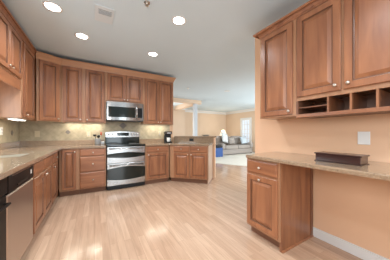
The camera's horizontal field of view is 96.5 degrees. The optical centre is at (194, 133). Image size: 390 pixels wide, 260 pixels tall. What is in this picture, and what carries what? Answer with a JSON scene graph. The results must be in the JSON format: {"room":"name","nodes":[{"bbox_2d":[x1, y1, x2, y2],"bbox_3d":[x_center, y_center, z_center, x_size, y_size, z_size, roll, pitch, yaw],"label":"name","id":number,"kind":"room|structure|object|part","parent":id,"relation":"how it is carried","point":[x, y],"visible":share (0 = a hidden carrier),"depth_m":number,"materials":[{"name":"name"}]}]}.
{"room":"kitchen","nodes":[
{"label":"kitchen","id":0,"kind":"room"},
{"bbox_2d":[18,120,172,188],"bbox_3d":[-2.011,-0.166,4.134,3.150,2.660,0.134,0,0,-30],"label":"wall","id":1,"kind":"structure","parent":0,"point":[49,131],"depth_m":3.78,"materials":[{"name":"tile"}]},
{"bbox_2d":[35,131,39,136],"bbox_3d":[-3.108,0.018,3.425,0.076,0.120,0.006,0,0,-30],"label":"outlet plate","id":2,"kind":"object","parent":1,"relation":"attached to","point":[37,133],"visible":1,"depth_m":3.42,"materials":[{"name":"beige plastic"}]},
{"bbox_2d":[31,58,60,121],"bbox_3d":[-2.776,-0.776,3.266,0.320,1.120,0.366,0,0,33],"label":"upper cabinet","id":3,"kind":"object","parent":1,"relation":"attached to","point":[47,74],"visible":0.92,"depth_m":3.17,"materials":[{"name":"brown wood"}]},
{"bbox_3d":[-2.675,-0.771,3.202,0.020,1.070,0.300,0,0,33],"label":"door","id":4,"kind":"part","parent":3,"relation":"part of","materials":[{"name":"brown wood"}]},
{"bbox_2d":[61,65,83,122],"bbox_3d":[-2.494,-0.776,3.574,0.363,1.120,0.380,0,0,-30],"label":"upper cabinet","id":5,"kind":"object","parent":1,"relation":"attached to","point":[72,78],"visible":0.92,"depth_m":3.43,"materials":[{"name":"brown wood"}]},
{"bbox_2d":[84,69,105,123],"bbox_3d":[-2.162,-0.776,3.766,0.400,1.120,0.380,0,0,-30],"label":"upper cabinet","id":6,"kind":"object","parent":1,"relation":"attached to","point":[94,81],"visible":1,"depth_m":3.62,"materials":[{"name":"brown wood"}]},
{"bbox_2d":[106,72,143,104],"bbox_3d":[-1.641,-1.008,4.066,0.798,0.655,0.380,0,0,-30],"label":"upper cabinet","id":7,"kind":"object","parent":1,"relation":"attached to","point":[119,88],"visible":0.93,"depth_m":3.92,"materials":[{"name":"brown wood"}]},
{"bbox_3d":[-1.729,-1.008,3.844,0.365,0.595,0.020,0,0,-30],"label":"door","id":8,"kind":"part","parent":7,"relation":"part of","materials":[{"name":"brown wood"}]},
{"bbox_2d":[106,101,142,121],"bbox_3d":[-1.619,-0.470,4.010,0.760,0.411,0.477,0,0,-30],"label":"microwave","id":9,"kind":"object","parent":7,"relation":"attached to","point":[115,111],"visible":1,"depth_m":3.82,"materials":[{"name":"silver metal"}]},
{"bbox_3d":[-1.400,-1.008,4.034,0.365,0.595,0.020,0,0,-30],"label":"door","id":10,"kind":"part","parent":7,"relation":"part of","materials":[{"name":"brown wood"}]},
{"bbox_2d":[141,78,172,124],"bbox_3d":[-0.964,-0.776,4.457,0.761,1.120,0.380,0,0,-30],"label":"upper cabinet","id":11,"kind":"object","parent":1,"relation":"attached to","point":[158,95],"visible":0.99,"depth_m":4.31,"materials":[{"name":"brown wood"}]},
{"bbox_2d":[35,51,175,82],"bbox_3d":[-1.729,-1.371,3.921,2.752,0.120,0.383,0,0,-34],"label":"trim","id":12,"kind":"structure","parent":11,"relation":"attached to","point":[39,55],"depth_m":3.65,"materials":[{"name":"brown wood"}]},
{"bbox_3d":[-1.047,-0.771,4.237,0.350,1.070,0.020,0,0,-30],"label":"door","id":13,"kind":"part","parent":11,"relation":"part of","materials":[{"name":"brown wood"}]},
{"bbox_3d":[-0.732,-0.771,4.419,0.353,1.070,0.020,0,0,-30],"label":"door","id":14,"kind":"part","parent":11,"relation":"part of","materials":[{"name":"brown wood"}]},
{"bbox_2d":[173,106,254,114],"bbox_3d":[0.939,-1.415,7.684,7.310,0.159,7.370,0,0,-30],"label":"trim","id":15,"kind":"structure","parent":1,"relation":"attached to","point":[185,109],"depth_m":11.57,"materials":[{"name":"white paint"}]},
{"bbox_2d":[2,0,309,111],"bbox_3d":[1.324,-1.546,4.806,9.900,0.100,13.200,0,0,-30],"label":"ceiling","id":16,"kind":"structure","parent":0,"point":[209,55],"depth_m":2.69,"materials":[{"name":"paint"}]},
{"bbox_2d":[42,1,62,12],"bbox_3d":[-1.687,-1.492,2.063,0.196,0.008,0.196,0,0,-30],"label":"recessed light","id":17,"kind":"object","parent":16,"relation":"in","point":[49,5],"visible":1,"depth_m":2.05,"materials":[{"name":"white glass"}]},
{"bbox_2d":[74,32,88,39],"bbox_3d":[-1.741,-1.492,2.681,0.196,0.008,0.196,0,0,-30],"label":"recessed light","id":18,"kind":"object","parent":16,"relation":"in","point":[83,36],"visible":1,"depth_m":2.66,"materials":[{"name":"white glass"}]},
{"bbox_2d":[95,4,114,24],"bbox_3d":[-1.146,-1.486,2.196,0.210,0.018,0.320,0,0,-30],"label":"ceiling vent","id":19,"kind":"object","parent":16,"relation":"in","point":[102,14],"visible":1,"depth_m":2.17,"materials":[{"name":"white metal"}]},
{"bbox_3d":[-1.179,-1.483,2.264,0.150,0.001,0.090,0,0,-30],"label":"damper plate","id":20,"kind":"part","parent":19,"relation":"part of","materials":[{"name":"white metal"}]},
{"bbox_2d":[144,0,149,6],"bbox_3d":[-0.550,-1.477,1.992,0.072,0.036,0.072,0,0,-30],"label":"sprinkler","id":21,"kind":"object","parent":16,"relation":"attached to","point":[146,2],"visible":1,"depth_m":1.98,"materials":[{"name":"silver metal"}]},
{"bbox_2d":[148,52,157,56],"bbox_3d":[-0.795,-1.492,3.291,0.196,0.008,0.196,0,0,-30],"label":"recessed light","id":22,"kind":"object","parent":16,"relation":"in","point":[153,54],"visible":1,"depth_m":3.30,"materials":[{"name":"white paint"}]},
{"bbox_2d":[172,16,185,24],"bbox_3d":[-0.212,-1.492,2.312,0.196,0.008,0.196,0,0,-30],"label":"recessed light","id":23,"kind":"object","parent":16,"relation":"in","point":[177,20],"visible":1,"depth_m":2.30,"materials":[{"name":"white paint"}]},
{"bbox_2d":[173,109,184,136],"bbox_3d":[-2.353,-0.166,9.605,3.530,2.660,0.990,0,0,-30],"label":"wall","id":24,"kind":"structure","parent":0,"point":[178,115],"depth_m":9.85,"materials":[{"name":"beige paint"}]},
{"bbox_2d":[175,103,192,109],"bbox_3d":[-0.542,-1.391,8.919,0.220,0.210,1.990,0,0,-30],"label":"trim","id":25,"kind":"structure","parent":24,"relation":"attached to","point":[184,105],"depth_m":8.86,"materials":[{"name":"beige paint"}]},
{"bbox_2d":[173,98,200,104],"bbox_3d":[-0.757,-1.416,7.531,2.320,0.160,0.200,0,0,-30],"label":"trim","id":26,"kind":"structure","parent":0,"point":[177,100],"depth_m":7.66,"materials":[{"name":"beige paint"}]},
{"bbox_2d":[20,164,362,259],"bbox_3d":[1.324,1.189,4.806,9.900,0.050,13.200,0,0,-30],"label":"floor","id":27,"kind":"structure","parent":0,"point":[167,220],"depth_m":2.15,"materials":[{"name":"brown wood"}]},
{"bbox_2d":[0,177,10,259],"bbox_3d":[-1.519,0.729,0.896,0.741,0.870,0.374,0,0,-30],"label":"trash compactor","id":28,"kind":"object","parent":27,"relation":"on","point":[3,183],"visible":0.9,"depth_m":1.17,"materials":[{"name":"black metal"}]},
{"bbox_3d":[-1.242,0.744,1.057,0.024,0.620,0.368,0,0,-30],"label":"drawer","id":29,"kind":"part","parent":28,"relation":"part of","materials":[{"name":"black"}]},
{"bbox_3d":[-1.240,0.360,1.058,0.028,0.128,0.368,0,0,-30],"label":"control panel","id":30,"kind":"part","parent":28,"relation":"part of","materials":[{"name":"black"}]},
{"bbox_3d":[-1.215,0.484,1.072,0.037,0.016,0.296,0,0,-30],"label":"handle","id":31,"kind":"part","parent":28,"relation":"part of","materials":[{"name":"black"}]},
{"bbox_2d":[5,164,33,259],"bbox_3d":[-1.779,0.729,1.320,0.715,0.870,0.604,0,0,-30],"label":"dishwasher","id":32,"kind":"object","parent":27,"relation":"on","point":[19,214],"visible":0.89,"depth_m":1.43,"materials":[{"name":"silver metal"}]},
{"bbox_3d":[-1.488,0.367,1.488,0.028,0.143,0.598,0,0,-30],"label":"control panel","id":33,"kind":"part","parent":32,"relation":"part of","materials":[{"name":"black"}]},
{"bbox_2d":[32,155,51,233],"bbox_3d":[-2.152,0.727,1.984,0.734,0.875,0.903,0,0,-30],"label":"base cabinet","id":34,"kind":"object","parent":27,"relation":"on","point":[42,178],"visible":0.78,"depth_m":2.03,"materials":[{"name":"brown wood"}]},
{"bbox_3d":[-1.764,0.382,1.966,0.021,0.145,0.425,0,0,-30],"label":"drawer","id":35,"kind":"part","parent":34,"relation":"part of","materials":[{"name":"brown wood"}]},
{"bbox_3d":[-1.764,0.756,1.966,0.020,0.565,0.425,0,0,-30],"label":"door","id":36,"kind":"part","parent":34,"relation":"part of","materials":[{"name":"brown wood"}]},
{"bbox_3d":[-1.981,0.382,2.343,0.021,0.145,0.415,0,0,-30],"label":"drawer","id":37,"kind":"part","parent":34,"relation":"part of","materials":[{"name":"brown wood"}]},
{"bbox_3d":[-1.982,0.756,2.342,0.020,0.565,0.415,0,0,-30],"label":"door","id":38,"kind":"part","parent":34,"relation":"part of","materials":[{"name":"brown wood"}]},
{"bbox_2d":[51,152,57,202],"bbox_3d":[-2.523,0.727,2.628,0.734,0.875,0.578,0,0,-30],"label":"base cabinet","id":39,"kind":"object","parent":27,"relation":"on","point":[54,164],"visible":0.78,"depth_m":2.70,"materials":[{"name":"brown wood"}]},
{"bbox_3d":[-2.209,0.382,2.738,0.021,0.145,0.425,0,0,-30],"label":"drawer","id":40,"kind":"part","parent":39,"relation":"part of","materials":[{"name":"brown wood"}]},
{"bbox_2d":[59,149,79,196],"bbox_3d":[-2.443,0.727,3.431,0.303,0.875,0.656,0,0,-30],"label":"base cabinet","id":41,"kind":"object","parent":27,"relation":"on","point":[68,158],"visible":0.77,"depth_m":3.18,"materials":[{"name":"brown wood"}]},
{"bbox_3d":[-2.303,0.674,3.180,0.217,0.730,0.020,0,0,-30],"label":"door","id":42,"kind":"part","parent":41,"relation":"part of","materials":[{"name":"brown wood"}]},
{"bbox_2d":[79,148,105,193],"bbox_3d":[-2.117,0.727,3.619,0.445,0.875,0.656,0,0,-30],"label":"base cabinet","id":43,"kind":"object","parent":27,"relation":"on","point":[92,161],"visible":0.94,"depth_m":3.36,"materials":[{"name":"brown wood"}]},
{"bbox_2d":[0,140,105,179],"bbox_3d":[-1.705,0.220,1.915,1.438,0.136,4.021,0,0,-30],"label":"countertop","id":44,"kind":"structure","parent":43,"relation":"on","point":[38,150],"depth_m":2.60,"materials":[{"name":"stone"}]},
{"bbox_2d":[0,153,29,157],"bbox_3d":[-2.159,0.368,1.990,0.364,0.202,0.537,0,0,-30],"label":"sink","id":45,"kind":"object","parent":44,"relation":"in","point":[16,155],"visible":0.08,"depth_m":2.16,"materials":[{"name":"beige ceramic"}]},
{"bbox_2d":[95,138,100,144],"bbox_3d":[-2.138,0.184,3.823,0.124,0.130,0.124,0,0,-30],"label":"utensil crock","id":46,"kind":"object","parent":44,"relation":"on","point":[97,141],"visible":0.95,"depth_m":3.78,"materials":[{"name":"grey ceramic"}]},
{"bbox_3d":[-1.976,0.901,3.368,0.420,0.295,0.021,0,0,-30],"label":"drawer","id":47,"kind":"part","parent":43,"relation":"part of","materials":[{"name":"brown wood"}]},
{"bbox_3d":[-1.976,0.597,3.368,0.420,0.285,0.021,0,0,-30],"label":"drawer","id":48,"kind":"part","parent":43,"relation":"part of","materials":[{"name":"brown wood"}]},
{"bbox_3d":[-1.976,0.371,3.368,0.420,0.135,0.021,0,0,-30],"label":"drawer","id":49,"kind":"part","parent":43,"relation":"part of","materials":[{"name":"brown wood"}]},
{"bbox_2d":[105,131,144,189],"bbox_3d":[-1.573,0.560,3.905,0.762,1.207,0.684,0,0,-30],"label":"range","id":50,"kind":"object","parent":27,"relation":"on","point":[125,156],"visible":1,"depth_m":3.69,"materials":[{"name":"silver metal"}]},
{"bbox_3d":[-1.725,0.028,4.168,0.758,0.142,0.065,0,0,-30],"label":"control panel","id":51,"kind":"part","parent":50,"relation":"part of","materials":[{"name":"silver metal"}]},
{"bbox_2d":[105,143,144,146],"bbox_3d":[-1.584,0.253,3.924,0.762,0.030,0.640,0,0,-30],"label":"cooktop","id":52,"kind":"object","parent":50,"relation":"in","point":[107,144],"depth_m":3.70,"materials":[{"name":"grey"}]},
{"bbox_3d":[-1.439,0.449,3.673,0.754,0.340,0.032,0,0,-30],"label":"oven door","id":53,"kind":"part","parent":50,"relation":"part of","materials":[{"name":"silver metal"}]},
{"bbox_3d":[-1.439,0.849,3.673,0.754,0.450,0.032,0,0,-30],"label":"oven door","id":54,"kind":"part","parent":50,"relation":"part of","materials":[{"name":"silver metal"}]},
{"bbox_3d":[-1.417,0.319,3.634,0.662,0.022,0.058,0,0,-30],"label":"handle","id":55,"kind":"part","parent":50,"relation":"part of","materials":[{"name":"silver metal"}]},
{"bbox_3d":[-1.417,0.664,3.634,0.662,0.022,0.058,0,0,-30],"label":"handle","id":56,"kind":"part","parent":50,"relation":"part of","materials":[{"name":"silver metal"}]},
{"bbox_2d":[145,145,168,183],"bbox_3d":[-1.000,0.727,4.264,0.570,0.875,0.656,0,0,-30],"label":"base cabinet","id":57,"kind":"object","parent":27,"relation":"on","point":[156,157],"visible":0.91,"depth_m":4.00,"materials":[{"name":"brown wood"}]},
{"bbox_3d":[-0.859,0.369,4.013,0.515,0.130,0.021,0,0,-30],"label":"drawer","id":58,"kind":"part","parent":57,"relation":"part of","materials":[{"name":"brown wood"}]},
{"bbox_3d":[-0.859,0.747,4.013,0.515,0.585,0.020,0,0,-30],"label":"door","id":59,"kind":"part","parent":57,"relation":"part of","materials":[{"name":"brown wood"}]},
{"bbox_2d":[170,145,212,183],"bbox_3d":[-0.071,0.727,4.307,0.946,0.875,0.648,0,0,15],"label":"base cabinet","id":60,"kind":"object","parent":27,"relation":"on","point":[193,164],"visible":0.94,"depth_m":4.04,"materials":[{"name":"brown wood"}]},
{"bbox_2d":[139,137,213,145],"bbox_3d":[-0.463,0.203,4.345,1.896,0.171,0.948,0,0,-1],"label":"countertop","id":61,"kind":"structure","parent":60,"relation":"on","point":[185,141],"depth_m":4.52,"materials":[{"name":"stone"}]},
{"bbox_2d":[164,131,171,142],"bbox_3d":[-0.711,0.101,4.589,0.176,0.297,0.240,0,0,-22],"label":"coffee maker","id":62,"kind":"object","parent":61,"relation":"on","point":[167,134],"visible":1,"depth_m":4.57,"materials":[{"name":"black plastic"}]},
{"bbox_3d":[-0.319,0.374,4.079,0.385,0.140,0.021,0,0,15],"label":"drawer","id":63,"kind":"part","parent":60,"relation":"part of","materials":[{"name":"brown wood"}]},
{"bbox_3d":[-0.319,0.751,4.080,0.385,0.575,0.020,0,0,15],"label":"door","id":64,"kind":"part","parent":60,"relation":"part of","materials":[{"name":"brown wood"}]},
{"bbox_3d":[0.083,0.374,3.971,0.398,0.140,0.021,0,0,15],"label":"drawer","id":65,"kind":"part","parent":60,"relation":"part of","materials":[{"name":"brown wood"}]},
{"bbox_3d":[0.083,0.751,3.972,0.398,0.575,0.020,0,0,15],"label":"door","id":66,"kind":"part","parent":60,"relation":"part of","materials":[{"name":"brown wood"}]},
{"bbox_3d":[0.371,0.727,4.225,0.022,0.875,0.578,0,0,15],"label":"panel","id":67,"kind":"part","parent":60,"relation":"part of","materials":[{"name":"brown wood"}]},
{"bbox_2d":[247,158,312,252],"bbox_3d":[0.953,0.727,1.992,0.634,0.875,0.438,0,0,-30],"label":"base cabinet","id":68,"kind":"object","parent":27,"relation":"on","point":[279,196],"visible":0.85,"depth_m":1.81,"materials":[{"name":"brown wood"}]},
{"bbox_3d":[0.707,0.374,1.865,0.021,0.140,0.388,0,0,-30],"label":"drawer","id":69,"kind":"part","parent":68,"relation":"part of","materials":[{"name":"brown wood"}]},
{"bbox_3d":[0.707,0.751,1.865,0.020,0.575,0.388,0,0,-30],"label":"door","id":70,"kind":"part","parent":68,"relation":"part of","materials":[{"name":"brown wood"}]},
{"bbox_3d":[0.726,0.676,1.872,0.019,0.775,0.418,0,0,-30],"label":"frame","id":71,"kind":"part","parent":68,"relation":"part of","materials":[{"name":"brown wood"}]},
{"bbox_3d":[1.080,0.727,1.842,0.562,0.875,0.022,0,0,-30],"label":"panel","id":72,"kind":"part","parent":68,"relation":"part of","materials":[{"name":"brown wood"}]},
{"bbox_3d":[1.089,1.156,1.826,0.562,0.016,0.014,0,0,-30],"label":"shoe molding","id":73,"kind":"part","parent":68,"relation":"part of","materials":[{"name":"brown wood"}]},
{"bbox_2d":[246,152,389,180],"bbox_3d":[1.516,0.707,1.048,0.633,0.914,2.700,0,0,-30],"label":"countertop","id":74,"kind":"structure","parent":68,"relation":"on","point":[375,170],"depth_m":1.39,"materials":[{"name":"stone"}]},
{"bbox_2d":[314,151,369,165],"bbox_3d":[1.240,0.211,1.488,0.168,0.076,0.328,0,0,-30],"label":"wooden box","id":75,"kind":"object","parent":74,"relation":"on","point":[333,157],"visible":1,"depth_m":1.41,"materials":[{"name":"brown wood"}]},
{"bbox_3d":[1.240,0.180,1.488,0.168,0.012,0.328,0,0,-30],"label":"lid","id":76,"kind":"part","parent":75,"relation":"part of","materials":[{"name":"brown wood"}]},
{"bbox_2d":[171,137,215,177],"bbox_3d":[-0.069,0.640,4.727,1.243,1.048,0.120,0,0,15],"label":"wall","id":77,"kind":"structure","parent":0,"point":[172,138],"depth_m":4.52,"materials":[{"name":"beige paint"}]},
{"bbox_2d":[174,136,218,137],"bbox_3d":[0.045,0.097,4.813,1.167,0.036,0.415,0,0,15],"label":"bar","id":78,"kind":"object","parent":77,"relation":"on","point":[174,136],"visible":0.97,"depth_m":4.57,"materials":[{"name":"stone"}]},
{"bbox_2d":[185,112,225,135],"bbox_3d":[0.647,-0.166,11.840,3.900,2.660,0.120,0,0,-30],"label":"wall","id":79,"kind":"structure","parent":0,"point":[207,124],"depth_m":11.85,"materials":[{"name":"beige paint"}]},
{"bbox_2d":[216,152,254,165],"bbox_3d":[2.004,1.157,8.449,4.680,0.014,7.070,0,0,-30],"label":"floor","id":80,"kind":"structure","parent":0,"point":[240,159],"depth_m":7.58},
{"bbox_2d":[193,104,196,135],"bbox_3d":[0.005,-0.093,7.971,0.190,2.486,0.190,0,0,-30],"label":"column","id":81,"kind":"structure","parent":80,"relation":"on","point":[194,105],"depth_m":7.90,"materials":[{"name":"white paint"}]},
{"bbox_2d":[216,145,222,156],"bbox_3d":[0.863,0.684,8.604,0.740,0.930,0.760,0,0,-30],"label":"armchair","id":82,"kind":"object","parent":80,"relation":"on","point":[219,150],"visible":0.13,"depth_m":8.37,"materials":[{"name":"blue fabric"}]},
{"bbox_2d":[216,136,252,154],"bbox_3d":[2.121,0.659,9.787,2.300,0.980,0.970,0,0,-30],"label":"sofa","id":83,"kind":"object","parent":80,"relation":"on","point":[237,148],"visible":0.54,"depth_m":9.54,"materials":[{"name":"beige fabric"}]},
{"bbox_3d":[1.247,0.689,9.265,0.265,0.319,0.940,0,0,-30],"label":"arm","id":84,"kind":"part","parent":83,"relation":"part of","materials":[{"name":"beige fabric"}]},
{"bbox_2d":[216,137,228,144],"bbox_3d":[1.583,0.433,9.828,0.870,0.428,0.300,0,0,-30],"label":"cushion","id":85,"kind":"object","parent":83,"relation":"on","point":[219,139],"depth_m":9.56,"materials":[{"name":"beige fabric"}]},
{"bbox_2d":[221,132,227,142],"bbox_3d":[1.603,0.249,9.343,0.220,0.643,0.663,0,0,45],"label":"throw pillow","id":86,"kind":"object","parent":83,"relation":"on","point":[224,135],"visible":1,"depth_m":9.23,"materials":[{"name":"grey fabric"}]},
{"bbox_2d":[228,137,234,144],"bbox_3d":[2.014,0.424,9.592,0.420,0.399,0.203,0,0,-24],"label":"throw pillow","id":87,"kind":"object","parent":83,"relation":"on","point":[230,139],"visible":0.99,"depth_m":9.52,"materials":[{"name":"beige fabric"}]},
{"bbox_2d":[225,145,237,148],"bbox_3d":[1.798,0.749,9.456,0.870,0.199,0.680,0,0,-30],"label":"seat cushion","id":88,"kind":"object","parent":83,"relation":"on","point":[226,146],"depth_m":9.14,"materials":[{"name":"beige fabric"}]},
{"bbox_2d":[234,139,240,143],"bbox_3d":[2.345,0.433,10.268,0.870,0.428,0.300,0,0,-30],"label":"cushion","id":89,"kind":"object","parent":83,"relation":"on","point":[237,141],"depth_m":10.18,"materials":[{"name":"beige fabric"}]},
{"bbox_2d":[231,144,249,148],"bbox_3d":[2.560,0.749,9.896,0.870,0.199,0.680,0,0,-30],"label":"seat cushion","id":90,"kind":"object","parent":83,"relation":"on","point":[240,146],"depth_m":9.68,"materials":[{"name":"beige fabric"}]},
{"bbox_2d":[240,136,247,143],"bbox_3d":[2.774,0.404,9.915,0.478,0.462,0.208,0,0,-24],"label":"throw pillow","id":91,"kind":"object","parent":83,"relation":"on","point":[243,139],"visible":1,"depth_m":9.85,"materials":[{"name":"grey fabric"}]},
{"bbox_2d":[226,111,254,151],"bbox_3d":[4.156,-0.166,9.541,0.120,2.660,7.370,0,0,-30],"label":"wall","id":92,"kind":"structure","parent":0,"point":[232,120],"depth_m":11.68,"materials":[{"name":"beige paint"}]},
{"bbox_2d":[240,117,251,141],"bbox_3d":[3.231,0.089,11.028,0.085,2.110,0.910,0,0,-30],"label":"window","id":93,"kind":"structure","parent":92,"relation":"in","point":[245,123],"depth_m":11.01,"materials":[{"name":"white glass"}]},
{"bbox_3d":[3.264,0.044,11.047,0.010,1.740,0.630,0,0,-30],"label":"pane","id":94,"kind":"part","parent":93,"relation":"part of","materials":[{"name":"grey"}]},
{"bbox_2d":[255,38,389,258],"bbox_3d":[2.200,-0.166,0.618,0.120,2.660,4.871,0,0,-30],"label":"wall","id":95,"kind":"structure","parent":0,"point":[353,209],"depth_m":1.75,"materials":[{"name":"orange paint"}]},
{"bbox_2d":[260,19,312,119],"bbox_3d":[1.062,-0.700,2.083,0.384,1.042,0.454,0,0,-30],"label":"upper cabinet","id":96,"kind":"object","parent":95,"relation":"attached to","point":[278,48],"visible":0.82,"depth_m":1.97,"materials":[{"name":"brown wood"}]},
{"bbox_3d":[0.931,-0.690,2.008,0.020,0.982,0.395,0,0,-30],"label":"door","id":97,"kind":"part","parent":96,"relation":"part of","materials":[{"name":"brown wood"}]},
{"bbox_3d":[0.948,-0.700,2.017,0.019,1.042,0.454,0,0,-30],"label":"frame","id":98,"kind":"part","parent":96,"relation":"part of","materials":[{"name":"brown wood"}]},
{"bbox_2d":[296,0,389,117],"bbox_3d":[1.377,-0.691,1.538,0.384,1.061,0.799,0,0,-30],"label":"upper cabinet","id":99,"kind":"object","parent":95,"relation":"attached to","point":[343,46],"visible":0.98,"depth_m":1.48,"materials":[{"name":"brown wood"}]},
{"bbox_2d":[253,0,328,39],"bbox_3d":[1.258,-1.222,1.734,0.393,0.062,1.377,0,0,-30],"label":"trim","id":100,"kind":"structure","parent":99,"relation":"attached to","point":[310,5],"depth_m":1.84,"materials":[{"name":"brown wood"}]},
{"bbox_2d":[298,104,326,110],"bbox_3d":[1.271,-0.257,1.767,0.320,0.007,0.257,0,0,-30],"label":"shelf","id":101,"kind":"object","parent":99,"relation":"attached to","point":[320,107],"depth_m":1.79,"materials":[{"name":"brown wood"}]},
{"bbox_3d":[1.145,-0.773,1.637,0.020,0.815,0.373,0,0,-30],"label":"door","id":102,"kind":"part","parent":99,"relation":"part of","materials":[{"name":"brown wood"}]},
{"bbox_3d":[1.252,-0.176,1.466,0.005,0.032,0.799,0,0,-30],"label":"rail","id":103,"kind":"part","parent":99,"relation":"part of","materials":[{"name":"brown wood"}]},
{"bbox_3d":[1.341,-0.773,1.298,0.020,0.815,0.370,0,0,-30],"label":"door","id":104,"kind":"part","parent":99,"relation":"part of","materials":[{"name":"brown wood"}]},
{"bbox_2d":[313,227,389,259],"bbox_3d":[2.340,1.114,0.240,0.014,0.100,4.015,0,0,-30],"label":"baseboard","id":105,"kind":"structure","parent":95,"relation":"attached to","point":[353,249],"depth_m":1.70,"materials":[{"name":"white paint"}]},
{"bbox_2d":[358,132,369,144],"bbox_3d":[1.556,0.046,1.605,0.008,0.120,0.086,0,0,-30],"label":"wall plate","id":106,"kind":"object","parent":95,"relation":"attached to","point":[363,137],"visible":1,"depth_m":1.60,"materials":[{"name":"white plastic"}]},
{"bbox_3d":[-1.548,-0.166,0.061,0.120,2.660,7.653,0,0,-30],"label":"wall","id":107,"kind":"structure","parent":0,"visible":0},
{"bbox_2d":[0,119,18,142],"bbox_3d":[-2.332,0.017,1.553,0.014,0.466,4.022,0,0,-30],"label":"wall","id":108,"kind":"structure","parent":107,"relation":"attached to","point":[10,128],"depth_m":2.93,"materials":[{"name":"tile"}]},
{"bbox_2d":[0,41,34,120],"bbox_3d":[-2.747,-0.776,2.654,0.394,1.120,0.598,0,0,-30],"label":"upper cabinet","id":109,"kind":"object","parent":108,"relation":"attached to","point":[14,103],"visible":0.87,"depth_m":2.53,"materials":[{"name":"brown wood"}]},
{"bbox_2d":[7,118,25,120],"bbox_3d":[-2.656,-0.205,2.600,0.120,0.022,0.340,0,0,-30],"label":"light","id":110,"kind":"object","parent":109,"relation":"attached to","point":[16,119],"visible":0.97,"depth_m":2.50,"materials":[{"name":"white plastic"}]},
{"bbox_3d":[-2.628,-0.776,2.723,0.019,1.120,0.598,0,0,-30],"label":"frame","id":111,"kind":"part","parent":109,"relation":"part of","materials":[{"name":"brown wood"}]},
{"bbox_3d":[-2.620,-0.781,2.748,0.020,1.090,0.495,0,0,-30],"label":"door","id":112,"kind":"part","parent":109,"relation":"part of","materials":[{"name":"brown wood"}]},
{"bbox_2d":[0,12,21,90],"bbox_3d":[-2.371,-0.969,2.003,0.394,0.735,0.898,0,0,-30],"label":"upper cabinet","id":113,"kind":"object","parent":107,"relation":"attached to","point":[10,41],"visible":1,"depth_m":2.12,"materials":[{"name":"brown wood"}]},
{"bbox_3d":[-2.131,-1.044,1.901,0.020,0.565,0.443,0,0,-30],"label":"door","id":114,"kind":"part","parent":113,"relation":"part of","materials":[{"name":"brown wood"}]},
{"bbox_3d":[-2.252,-1.036,2.071,0.019,0.600,0.898,0,0,-30],"label":"frame","id":115,"kind":"part","parent":113,"relation":"part of","materials":[{"name":"brown wood"}]},
{"bbox_3d":[-2.348,-1.044,2.277,0.020,0.565,0.407,0,0,-30],"label":"door","id":116,"kind":"part","parent":113,"relation":"part of","materials":[{"name":"brown wood"}]},
{"bbox_2d":[0,0,36,54],"bbox_3d":[-2.331,-1.391,2.248,0.060,0.080,1.825,0,0,-30],"label":"trim","id":117,"kind":"structure","parent":113,"relation":"attached to","point":[4,10],"depth_m":2.27,"materials":[{"name":"brown wood"}]}
]}

